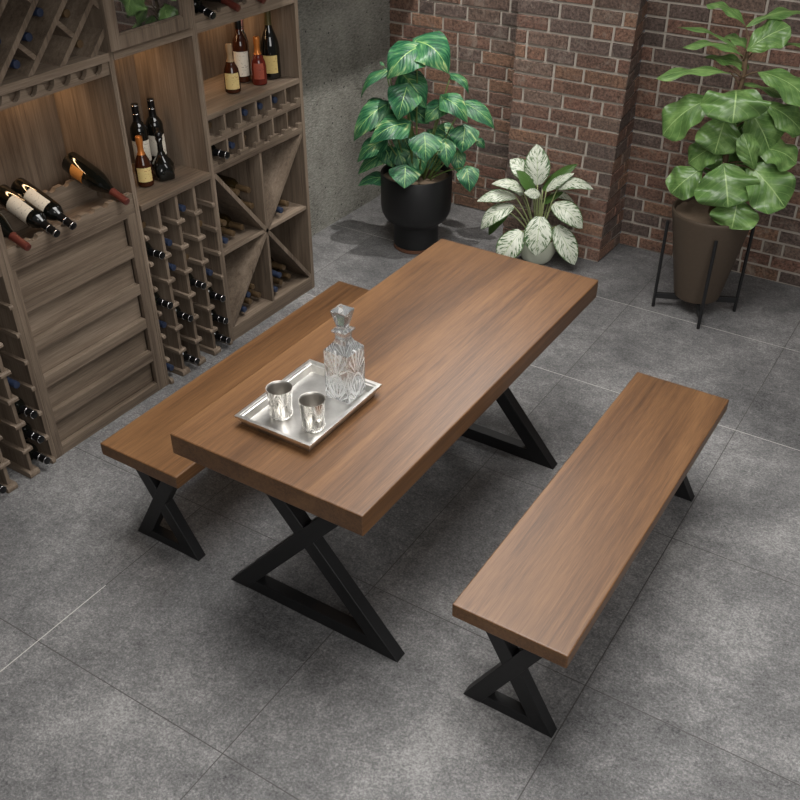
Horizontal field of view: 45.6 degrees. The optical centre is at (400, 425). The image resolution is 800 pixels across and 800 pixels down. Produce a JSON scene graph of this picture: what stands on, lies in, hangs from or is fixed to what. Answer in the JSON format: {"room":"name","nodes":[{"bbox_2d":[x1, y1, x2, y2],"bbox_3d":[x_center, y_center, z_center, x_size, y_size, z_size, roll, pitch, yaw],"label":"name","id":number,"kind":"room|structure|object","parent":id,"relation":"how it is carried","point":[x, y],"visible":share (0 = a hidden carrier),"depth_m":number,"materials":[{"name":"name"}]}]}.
{"room":"wine cellar","nodes":[
{"label":"wine cellar","id":0,"kind":"room"},
{"bbox_2d":[297,0,390,235],"bbox_3d":[-2.144,-0.770,3.004,0.150,2.600,7.850,20,41,26],"label":"wall","id":1,"kind":"structure","parent":0,"point":[342,42],"depth_m":5.53,"materials":[{"name":"concrete"}]},
{"bbox_2d":[0,195,799,799],"bbox_3d":[0.251,1.214,2.570,5.820,0.100,7.850,20,41,26],"label":"floor","id":2,"kind":"structure","parent":0,"point":[133,666],"depth_m":3.24,"materials":[{"name":"tile"}]},
{"bbox_2d":[0,247,57,493],"bbox_3d":[-1.711,-0.587,3.304,0.396,1.950,0.482,20,41,26],"label":"wine cabinet","id":3,"kind":"object","parent":2,"relation":"on","point":[15,360],"visible":0.98,"depth_m":3.73,"materials":[{"name":"brown wood"}]},
{"bbox_2d":[0,484,6,493],"bbox_3d":[-1.675,0.207,3.778,0.301,0.075,0.075,20,41,26],"label":"wine bottle","id":4,"kind":"object","parent":3,"relation":"in","point":[3,489],"visible":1,"depth_m":3.71,"materials":[{"name":"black glass"}]},
{"bbox_2d":[7,376,19,388],"bbox_3d":[-1.611,-0.202,3.749,0.301,0.075,0.075,20,41,26],"label":"wine bottle","id":5,"kind":"object","parent":3,"relation":"in","point":[13,383],"visible":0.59,"depth_m":3.68,"materials":[{"name":"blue glass"}]},
{"bbox_2d":[14,397,37,418],"bbox_3d":[-1.559,-0.087,3.792,0.301,0.075,0.075,20,41,26],"label":"wine bottle","id":6,"kind":"object","parent":3,"relation":"in","point":[21,408],"visible":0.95,"depth_m":3.74,"materials":[{"name":"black glass"}]},
{"bbox_2d":[22,422,44,442],"bbox_3d":[-1.559,0.011,3.863,0.301,0.075,0.075,20,41,26],"label":"wine bottle","id":7,"kind":"object","parent":3,"relation":"in","point":[27,430],"visible":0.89,"depth_m":3.81,"materials":[{"name":"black glass"}]},
{"bbox_2d":[25,440,49,464],"bbox_3d":[-1.559,0.099,3.927,0.301,0.075,0.075,20,41,26],"label":"wine bottle","id":8,"kind":"object","parent":3,"relation":"in","point":[34,453],"visible":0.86,"depth_m":3.88,"materials":[{"name":"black glass"}]},
{"bbox_2d":[0,0,167,457],"bbox_3d":[-1.412,-0.871,3.694,0.384,1.950,0.652,20,41,26],"label":"wine cabinet","id":9,"kind":"object","parent":2,"relation":"on","point":[83,297],"visible":0.86,"depth_m":3.79,"materials":[{"name":"brown wood"}]},
{"bbox_2d":[9,59,19,68],"bbox_3d":[-1.437,-1.280,3.316,0.301,0.075,0.075,20,41,26],"label":"wine bottle","id":10,"kind":"object","parent":9,"relation":"on","point":[15,64],"visible":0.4,"depth_m":3.25,"materials":[{"name":"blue glass"}]},
{"bbox_2d":[0,212,30,250],"bbox_3d":[-1.478,-0.745,3.473,0.317,0.162,0.089,20,41,26],"label":"wine bottle","id":11,"kind":"object","parent":9,"relation":"in","point":[8,232],"visible":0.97,"depth_m":3.45,"materials":[{"name":"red glass"}]},
{"bbox_2d":[21,32,32,41],"bbox_3d":[-1.398,-1.376,3.323,0.301,0.075,0.075,20,41,26],"label":"wine bottle","id":12,"kind":"object","parent":9,"relation":"in","point":[27,36],"visible":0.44,"depth_m":3.25,"materials":[{"name":"blue glass"}]},
{"bbox_2d":[0,184,59,237],"bbox_3d":[-1.398,-0.804,3.565,0.297,0.150,0.076,20,41,26],"label":"wine bottle","id":13,"kind":"object","parent":9,"relation":"in","point":[15,203],"visible":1,"depth_m":3.54,"materials":[{"name":"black glass"}]},
{"bbox_2d":[32,7,43,16],"bbox_3d":[-1.362,-1.464,3.329,0.301,0.075,0.075,20,41,26],"label":"wine bottle","id":14,"kind":"object","parent":9,"relation":"in","point":[38,12],"visible":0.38,"depth_m":3.26,"materials":[{"name":"blue glass"}]},
{"bbox_2d":[11,178,76,229],"bbox_3d":[-1.355,-0.844,3.619,0.297,0.150,0.076,20,41,26],"label":"wine bottle","id":15,"kind":"object","parent":9,"relation":"in","point":[53,211],"visible":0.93,"depth_m":3.60,"materials":[{"name":"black glass"}]},
{"bbox_2d":[0,51,109,95],"bbox_3d":[-1.401,-1.271,3.401,0.364,0.031,0.619,20,41,26],"label":"shelf","id":16,"kind":"object","parent":9,"relation":"attached to","point":[49,68],"depth_m":3.38,"materials":[{"name":"brown wood"}]},
{"bbox_2d":[60,8,69,17],"bbox_3d":[-1.304,-1.502,3.426,0.301,0.075,0.075,20,41,26],"label":"wine bottle","id":17,"kind":"object","parent":9,"relation":"in","point":[66,13],"visible":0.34,"depth_m":3.36,"materials":[{"name":"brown glass"}]},
{"bbox_2d":[4,196,134,269],"bbox_3d":[-1.403,-0.784,3.758,0.358,0.023,0.619,20,41,26],"label":"shelf","id":18,"kind":"object","parent":9,"relation":"attached to","point":[127,213],"depth_m":3.71,"materials":[{"name":"brown wood"}]},
{"bbox_2d":[74,39,82,47],"bbox_3d":[-1.287,-1.430,3.513,0.301,0.075,0.075,20,41,26],"label":"wine bottle","id":19,"kind":"object","parent":9,"relation":"on","point":[79,44],"visible":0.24,"depth_m":3.44,"materials":[{"name":"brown glass"}]},
{"bbox_2d":[62,152,129,204],"bbox_3d":[-1.216,-0.989,3.807,0.317,0.162,0.089,20,41,26],"label":"wine bottle","id":20,"kind":"object","parent":9,"relation":"in","point":[74,164],"visible":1,"depth_m":3.79,"materials":[{"name":"black glass"}]},
{"bbox_2d":[99,0,232,383],"bbox_3d":[-1.111,-1.140,4.062,0.404,1.950,0.469,20,41,26],"label":"wine cabinet","id":21,"kind":"object","parent":2,"relation":"on","point":[151,44],"visible":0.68,"depth_m":4.14,"materials":[{"name":"brown wood"}]},
{"bbox_2d":[130,103,152,164],"bbox_3d":[-1.123,-1.235,4.100,0.075,0.301,0.076,-9,37,-13],"label":"wine bottle","id":22,"kind":"object","parent":21,"relation":"on","point":[137,127],"visible":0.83,"depth_m":4.06,"materials":[{"name":"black glass"}]},
{"bbox_2d":[135,135,153,186],"bbox_3d":[-1.089,-1.115,4.012,0.072,0.211,0.073,-11,37,-14],"label":"liquor bottle","id":23,"kind":"object","parent":21,"relation":"on","point":[143,167],"visible":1,"depth_m":4.00,"materials":[{"name":"orange glass"}]},
{"bbox_2d":[112,28,192,59],"bbox_3d":[-1.109,-1.542,3.775,0.364,0.031,0.428,20,41,26],"label":"shelf","id":24,"kind":"object","parent":21,"relation":"attached to","point":[150,42],"depth_m":3.67,"materials":[{"name":"brown wood"}]},
{"bbox_2d":[145,241,164,258],"bbox_3d":[-1.138,-0.769,4.116,0.301,0.075,0.075,20,41,26],"label":"wine bottle","id":25,"kind":"object","parent":21,"relation":"in","point":[150,251],"visible":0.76,"depth_m":4.06,"materials":[{"name":"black glass"}]},
{"bbox_2d":[145,97,167,160],"bbox_3d":[-1.071,-1.278,4.158,0.075,0.301,0.076,-9,37,-13],"label":"wine bottle","id":26,"kind":"object","parent":21,"relation":"on","point":[153,123],"visible":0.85,"depth_m":4.12,"materials":[{"name":"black glass"}]},
{"bbox_2d":[159,320,166,327],"bbox_3d":[-1.190,-0.498,4.355,0.301,0.075,0.075,20,41,26],"label":"wine bottle","id":27,"kind":"object","parent":21,"relation":"in","point":[162,324],"visible":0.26,"depth_m":4.29,"materials":[{"name":"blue glass"}]},
{"bbox_2d":[152,131,174,181],"bbox_3d":[-1.022,-1.156,4.072,0.102,0.207,0.105,20,41,26],"label":"carafe","id":28,"kind":"object","parent":21,"relation":"on","point":[163,167],"visible":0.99,"depth_m":4.07,"materials":[{"name":"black glass"}]},
{"bbox_2d":[154,292,172,308],"bbox_3d":[-1.137,-0.574,4.258,0.301,0.075,0.075,20,41,26],"label":"wine bottle","id":29,"kind":"object","parent":21,"relation":"in","point":[159,301],"visible":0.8,"depth_m":4.20,"materials":[{"name":"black glass"}]},
{"bbox_2d":[164,238,171,245],"bbox_3d":[-1.132,-0.843,4.218,0.301,0.075,0.075,20,41,26],"label":"wine bottle","id":30,"kind":"object","parent":21,"relation":"in","point":[168,242],"visible":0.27,"depth_m":4.15,"materials":[{"name":"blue glass"}]},
{"bbox_2d":[166,363,173,370],"bbox_3d":[-1.190,-0.312,4.490,0.301,0.075,0.075,20,41,26],"label":"wine bottle","id":31,"kind":"object","parent":21,"relation":"in","point":[170,367],"visible":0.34,"depth_m":4.42,"materials":[{"name":"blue glass"}]},
{"bbox_2d":[168,262,175,270],"bbox_3d":[-1.132,-0.746,4.288,0.301,0.075,0.075,20,41,26],"label":"wine bottle","id":32,"kind":"object","parent":21,"relation":"in","point":[172,267],"visible":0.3,"depth_m":4.22,"materials":[{"name":"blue glass"}]},
{"bbox_2d":[132,163,211,210],"bbox_3d":[-1.104,-1.053,4.128,0.372,0.025,0.428,20,41,26],"label":"shelf","id":33,"kind":"object","parent":21,"relation":"attached to","point":[187,175],"depth_m":4.08,"materials":[{"name":"brown wood"}]},
{"bbox_2d":[178,203,185,211],"bbox_3d":[-1.073,-0.994,4.222,0.301,0.075,0.075,20,41,26],"label":"wine bottle","id":34,"kind":"object","parent":21,"relation":"in","point":[182,208],"visible":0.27,"depth_m":4.15,"materials":[{"name":"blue glass"}]},
{"bbox_2d":[175,306,193,321],"bbox_3d":[-1.079,-0.533,4.402,0.301,0.075,0.075,20,41,26],"label":"wine bottle","id":35,"kind":"object","parent":21,"relation":"in","point":[179,313],"visible":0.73,"depth_m":4.34,"materials":[{"name":"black glass"}]},
{"bbox_2d":[183,350,199,364],"bbox_3d":[-1.079,-0.347,4.538,0.301,0.075,0.075,20,41,26],"label":"wine bottle","id":36,"kind":"object","parent":21,"relation":"in","point":[186,356],"visible":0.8,"depth_m":4.48,"materials":[{"name":"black glass"}]},
{"bbox_2d":[189,273,206,288],"bbox_3d":[-1.020,-0.683,4.407,0.301,0.075,0.075,20,41,26],"label":"wine bottle","id":37,"kind":"object","parent":21,"relation":"in","point":[193,282],"visible":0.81,"depth_m":4.35,"materials":[{"name":"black glass"}]},
{"bbox_2d":[205,268,212,275],"bbox_3d":[-1.012,-0.759,4.512,0.301,0.075,0.075,20,41,26],"label":"wine bottle","id":38,"kind":"object","parent":21,"relation":"in","point":[209,272],"visible":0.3,"depth_m":4.44,"materials":[{"name":"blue glass"}]},
{"bbox_2d":[208,287,225,301],"bbox_3d":[-0.960,-0.644,4.554,0.301,0.075,0.075,20,41,26],"label":"wine bottle","id":39,"kind":"object","parent":21,"relation":"in","point":[212,295],"visible":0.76,"depth_m":4.50,"materials":[{"name":"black glass"}]},
{"bbox_2d":[211,309,228,323],"bbox_3d":[-0.959,-0.546,4.625,0.301,0.075,0.075,20,41,26],"label":"wine bottle","id":40,"kind":"object","parent":21,"relation":"in","point":[215,317],"visible":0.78,"depth_m":4.57,"materials":[{"name":"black glass"}]},
{"bbox_2d":[214,330,230,343],"bbox_3d":[-0.959,-0.458,4.690,0.301,0.075,0.075,20,41,26],"label":"wine bottle","id":41,"kind":"object","parent":21,"relation":"in","point":[218,336],"visible":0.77,"depth_m":4.63,"materials":[{"name":"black glass"}]},
{"bbox_2d":[100,281,368,560],"bbox_3d":[-0.510,-0.057,3.849,0.358,0.450,1.434,20,41,26],"label":"bench","id":42,"kind":"object","parent":2,"relation":"on","point":[144,445],"visible":0.62,"depth_m":3.49,"materials":[{"name":"brown wood"}]},
{"bbox_2d":[190,0,314,340],"bbox_3d":[-0.819,-1.434,4.465,0.397,1.950,0.686,20,41,26],"label":"wine cabinet","id":43,"kind":"object","parent":2,"relation":"on","point":[272,162],"visible":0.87,"depth_m":4.56,"materials":[{"name":"brown wood"}]},
{"bbox_2d":[193,0,215,19],"bbox_3d":[-0.882,-1.756,3.903,0.299,0.141,0.076,20,41,25],"label":"wine bottle","id":44,"kind":"object","parent":43,"relation":"in","point":[199,7],"visible":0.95,"depth_m":3.87,"materials":[{"name":"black glass"}]},
{"bbox_2d":[211,145,229,158],"bbox_3d":[-0.888,-1.237,4.263,0.301,0.075,0.075,20,41,26],"label":"wine bottle","id":45,"kind":"object","parent":43,"relation":"on","point":[216,152],"visible":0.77,"depth_m":4.21,"materials":[{"name":"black glass"}]},
{"bbox_2d":[205,0,240,11],"bbox_3d":[-0.808,-1.842,4.008,0.319,0.152,0.089,20,41,26],"label":"wine bottle","id":46,"kind":"object","parent":43,"relation":"in","point":[233,5],"visible":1,"depth_m":3.98,"materials":[{"name":"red glass"}]},
{"bbox_2d":[205,0,220,2],"bbox_3d":[-0.811,-1.835,4.017,0.305,0.088,0.088,34,46,13],"label":"bottle","id":47,"kind":"object","parent":46,"relation":"on","point":[217,1],"depth_m":4.00,"materials":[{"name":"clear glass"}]},
{"bbox_2d":[221,226,234,236],"bbox_3d":[-0.922,-0.960,4.598,0.301,0.075,0.075,20,41,26],"label":"wine bottle","id":48,"kind":"object","parent":43,"relation":"on","point":[229,232],"visible":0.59,"depth_m":4.54,"materials":[{"name":"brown glass"}]},
{"bbox_2d":[220,219,226,225],"bbox_3d":[-0.952,-0.997,4.537,0.301,0.075,0.075,20,41,26],"label":"wine bottle","id":49,"kind":"object","parent":48,"relation":"on","point":[222,222],"visible":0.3,"depth_m":4.47,"materials":[{"name":"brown glass"}]},
{"bbox_2d":[222,180,239,195],"bbox_3d":[-0.891,-1.143,4.548,0.301,0.075,0.075,20,41,26],"label":"wine bottle","id":50,"kind":"object","parent":43,"relation":"in","point":[236,191],"visible":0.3,"depth_m":4.48,"materials":[{"name":"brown glass"}]},
{"bbox_2d":[219,213,243,229],"bbox_3d":[-0.889,-1.002,4.656,0.301,0.075,0.075,20,41,26],"label":"wine bottle","id":51,"kind":"object","parent":43,"relation":"on","point":[230,224],"visible":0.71,"depth_m":4.61,"materials":[{"name":"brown glass"}]},
{"bbox_2d":[228,141,234,148],"bbox_3d":[-0.882,-1.310,4.363,0.301,0.075,0.075,20,41,26],"label":"wine bottle","id":52,"kind":"object","parent":43,"relation":"on","point":[231,144],"visible":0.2,"depth_m":4.29,"materials":[{"name":"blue glass"}]},
{"bbox_2d":[224,43,240,93],"bbox_3d":[-0.762,-1.607,4.279,0.072,0.211,0.073,-5,36,-6],"label":"liquor bottle","id":53,"kind":"object","parent":43,"relation":"on","point":[232,82],"visible":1,"depth_m":4.27,"materials":[{"name":"orange glass"}]},
{"bbox_2d":[232,20,250,82],"bbox_3d":[-0.739,-1.730,4.396,0.072,0.271,0.073,-5,36,-6],"label":"liquor bottle","id":54,"kind":"object","parent":43,"relation":"on","point":[239,43],"visible":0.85,"depth_m":4.38,"materials":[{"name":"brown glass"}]},
{"bbox_2d":[241,108,247,115],"bbox_3d":[-0.825,-1.460,4.366,0.301,0.075,0.075,20,41,26],"label":"wine bottle","id":55,"kind":"object","parent":43,"relation":"in","point":[244,111],"visible":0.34,"depth_m":4.30,"materials":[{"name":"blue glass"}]},
{"bbox_2d":[195,0,293,33],"bbox_3d":[-0.806,-1.829,4.161,0.359,0.042,0.645,20,41,26],"label":"shelf","id":56,"kind":"object","parent":43,"relation":"attached to","point":[250,8],"depth_m":4.05,"materials":[{"name":"brown wood"}]},
{"bbox_2d":[238,195,253,208],"bbox_3d":[-0.841,-1.104,4.652,0.301,0.075,0.075,20,41,26],"label":"wine bottle","id":57,"kind":"object","parent":43,"relation":"in","point":[249,205],"visible":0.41,"depth_m":4.59,"materials":[{"name":"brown glass"}]},
{"bbox_2d":[217,174,250,192],"bbox_3d":[-0.850,-1.170,4.610,0.301,0.075,0.075,20,41,26],"label":"wine bottle","id":58,"kind":"object","parent":57,"relation":"on","point":[231,182],"visible":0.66,"depth_m":4.56,"materials":[{"name":"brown glass"}]},
{"bbox_2d":[243,297,251,304],"bbox_3d":[-0.887,-0.672,4.888,0.301,0.075,0.075,20,41,26],"label":"wine bottle","id":59,"kind":"object","parent":43,"relation":"on","point":[246,300],"visible":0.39,"depth_m":4.82,"materials":[{"name":"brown glass"}]},
{"bbox_2d":[203,73,298,120],"bbox_3d":[-0.805,-1.533,4.377,0.359,0.023,0.645,20,41,26],"label":"shelf","id":60,"kind":"object","parent":43,"relation":"attached to","point":[219,102],"depth_m":4.35,"materials":[{"name":"brown wood"}]},
{"bbox_2d":[247,289,260,297],"bbox_3d":[-0.850,-0.712,4.942,0.301,0.075,0.075,20,41,26],"label":"wine bottle","id":61,"kind":"object","parent":43,"relation":"on","point":[256,294],"visible":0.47,"depth_m":4.88,"materials":[{"name":"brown glass"}]},
{"bbox_2d":[213,126,301,174],"bbox_3d":[-0.805,-1.339,4.518,0.359,0.022,0.645,20,41,26],"label":"shelf","id":62,"kind":"object","parent":43,"relation":"attached to","point":[295,132],"depth_m":4.44,"materials":[{"name":"brown wood"}]},
{"bbox_2d":[251,36,267,85],"bbox_3d":[-0.655,-1.679,4.377,0.072,0.211,0.073,-5,36,-6],"label":"liquor bottle","id":63,"kind":"object","parent":43,"relation":"on","point":[258,64],"visible":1,"depth_m":4.37,"materials":[{"name":"red glass"}]},
{"bbox_2d":[257,102,262,109],"bbox_3d":[-0.767,-1.514,4.440,0.301,0.075,0.075,20,41,26],"label":"wine bottle","id":64,"kind":"object","parent":43,"relation":"in","point":[259,105],"visible":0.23,"depth_m":4.37,"materials":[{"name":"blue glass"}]},
{"bbox_2d":[261,11,280,79],"bbox_3d":[-0.609,-1.783,4.426,0.088,0.321,0.089,-2,36,-2],"label":"champagne bottle","id":65,"kind":"object","parent":43,"relation":"in","point":[270,51],"visible":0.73,"depth_m":4.41,"materials":[{"name":"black glass"}]},
{"bbox_2d":[233,270,310,330],"bbox_3d":[-0.804,-0.689,4.992,0.359,0.020,0.645,20,41,26],"label":"shelf","id":66,"kind":"object","parent":43,"relation":"attached to","point":[261,306],"depth_m":4.93,"materials":[{"name":"brown wood"}]},
{"bbox_2d":[272,276,282,284],"bbox_3d":[-0.752,-0.797,5.059,0.301,0.075,0.075,20,41,26],"label":"wine bottle","id":67,"kind":"object","parent":43,"relation":"on","point":[275,280],"visible":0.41,"depth_m":4.99,"materials":[{"name":"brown glass"}]},
{"bbox_2d":[275,206,282,212],"bbox_3d":[-0.720,-1.121,4.818,0.301,0.075,0.075,20,41,26],"label":"wine bottle","id":68,"kind":"object","parent":43,"relation":"on","point":[279,209],"visible":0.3,"depth_m":4.75,"materials":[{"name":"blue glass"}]},
{"bbox_2d":[272,268,290,278],"bbox_3d":[-0.715,-0.837,5.114,0.301,0.075,0.075,20,41,26],"label":"wine bottle","id":69,"kind":"object","parent":43,"relation":"on","point":[284,274],"visible":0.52,"depth_m":5.05,"materials":[{"name":"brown glass"}]},
{"bbox_2d":[271,257,285,269],"bbox_3d":[-0.736,-0.872,5.049,0.301,0.075,0.075,20,41,26],"label":"wine bottle","id":70,"kind":"object","parent":69,"relation":"on","point":[274,264],"visible":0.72,"depth_m":4.99,"materials":[{"name":"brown glass"}]},
{"bbox_2d":[278,199,288,206],"bbox_3d":[-0.699,-1.167,4.882,0.301,0.075,0.075,20,41,26],"label":"wine bottle","id":71,"kind":"object","parent":43,"relation":"on","point":[285,203],"visible":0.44,"depth_m":4.82,"materials":[{"name":"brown glass"}]},
{"bbox_3d":[-0.769,-0.749,4.993,0.301,0.075,0.075,20,41,26],"label":"wine bottle","id":72,"kind":"object","parent":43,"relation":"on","visible":0},
{"bbox_2d":[272,270,281,277],"bbox_3d":[-0.748,-0.822,4.980,0.301,0.075,0.075,20,41,26],"label":"wine bottle","id":73,"kind":"object","parent":72,"relation":"on","point":[277,274],"visible":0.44,"depth_m":4.91,"materials":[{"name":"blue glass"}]},
{"bbox_2d":[170,239,597,662],"bbox_3d":[0.037,0.039,3.462,0.705,0.752,1.607,20,41,26],"label":"dining table","id":74,"kind":"object","parent":2,"relation":"on","point":[445,336],"visible":1,"depth_m":3.12,"materials":[{"name":"brown wood"}]},
{"bbox_2d":[234,359,381,450],"bbox_3d":[-0.279,-0.064,2.933,0.282,0.038,0.378,20,41,26],"label":"serving tray","id":75,"kind":"object","parent":74,"relation":"on","point":[310,376],"visible":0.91,"depth_m":2.91,"materials":[{"name":"silver metal"}]},
{"bbox_2d":[266,380,292,420],"bbox_3d":[-0.364,-0.072,2.880,0.081,0.100,0.081,20,41,26],"label":"tumbler","id":76,"kind":"object","parent":75,"relation":"on","point":[279,392],"visible":1,"depth_m":2.87,"materials":[{"name":"silver metal"}]},
{"bbox_2d":[298,392,325,432],"bbox_3d":[-0.261,-0.036,2.829,0.081,0.100,0.081,20,41,26],"label":"tumbler","id":77,"kind":"object","parent":75,"relation":"on","point":[311,404],"visible":1,"depth_m":2.82,"materials":[{"name":"silver metal"}]},
{"bbox_2d":[323,304,364,403],"bbox_3d":[-0.173,-0.227,2.908,0.089,0.316,0.089,20,41,26],"label":"decanter","id":78,"kind":"object","parent":75,"relation":"on","point":[344,362],"visible":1,"depth_m":2.89,"materials":[{"name":"clear glass"}]},
{"bbox_2d":[354,31,494,253],"bbox_3d":[0.119,-1.540,5.253,0.748,1.190,0.430,-8,37,-10],"label":"pothos","id":79,"kind":"object","parent":2,"relation":"on","point":[416,186],"visible":1,"depth_m":5.14,"materials":[{"name":"green plant"}]},
{"bbox_2d":[394,243,424,253],"bbox_3d":[0.091,-1.072,5.602,0.262,0.021,0.262,20,41,26],"label":"saucer","id":80,"kind":"object","parent":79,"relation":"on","point":[405,249],"depth_m":5.50,"materials":[{"name":"brown ceramic"}]},
{"bbox_2d":[381,163,451,250],"bbox_3d":[0.090,-1.253,5.470,0.404,0.427,0.404,20,41,26],"label":"pot","id":81,"kind":"object","parent":79,"relation":"on","point":[416,210],"depth_m":5.32,"materials":[{"name":"black ceramic"}]},
{"bbox_2d":[477,144,592,264],"bbox_3d":[0.726,-1.182,5.210,0.612,0.660,0.302,0,36,0],"label":"potted aglaonema","id":82,"kind":"object","parent":2,"relation":"on","point":[537,244],"visible":1,"depth_m":5.18,"materials":[{"name":"white plant"}]},
{"bbox_2d":[520,230,555,264],"bbox_3d":[0.775,-1.002,5.394,0.218,0.152,0.218,20,41,26],"label":"pot","id":83,"kind":"object","parent":82,"relation":"on","point":[548,253],"depth_m":5.32,"materials":[{"name":"beige ceramic"}]},
{"bbox_2d":[452,372,728,737],"bbox_3d":[0.681,0.387,3.237,0.358,0.450,1.434,20,41,26],"label":"bench","id":84,"kind":"object","parent":2,"relation":"on","point":[543,589],"visible":1,"depth_m":2.93,"materials":[{"name":"brown wood"}]},
{"bbox_2d":[651,220,755,328],"bbox_3d":[1.535,-0.805,4.845,0.310,0.480,0.310,-24,43,-29],"label":"plant stand","id":85,"kind":"object","parent":2,"relation":"on","point":[665,295],"visible":0.57,"depth_m":4.82,"materials":[{"name":"black metal"}]},
{"bbox_2d":[656,1,799,303],"bbox_3d":[1.526,-1.227,4.512,0.690,1.387,0.437,20,41,26],"label":"potted plant","id":86,"kind":"object","parent":85,"relation":"on","point":[745,129],"visible":1,"depth_m":4.38,"materials":[{"name":"green plant"}]},
{"bbox_2d":[672,196,752,303],"bbox_3d":[1.535,-0.868,4.799,0.396,0.468,0.396,20,41,26],"label":"pot","id":87,"kind":"object","parent":86,"relation":"on","point":[695,232],"depth_m":4.67,"materials":[{"name":"brown ceramic"}]},
{"bbox_2d":[390,0,799,287],"bbox_3d":[2.163,-1.693,4.262,5.490,2.600,0.313,20,41,26],"label":"wall","id":88,"kind":"structure","parent":0,"point":[561,77],"depth_m":5.13,"materials":[{"name":"brick"}]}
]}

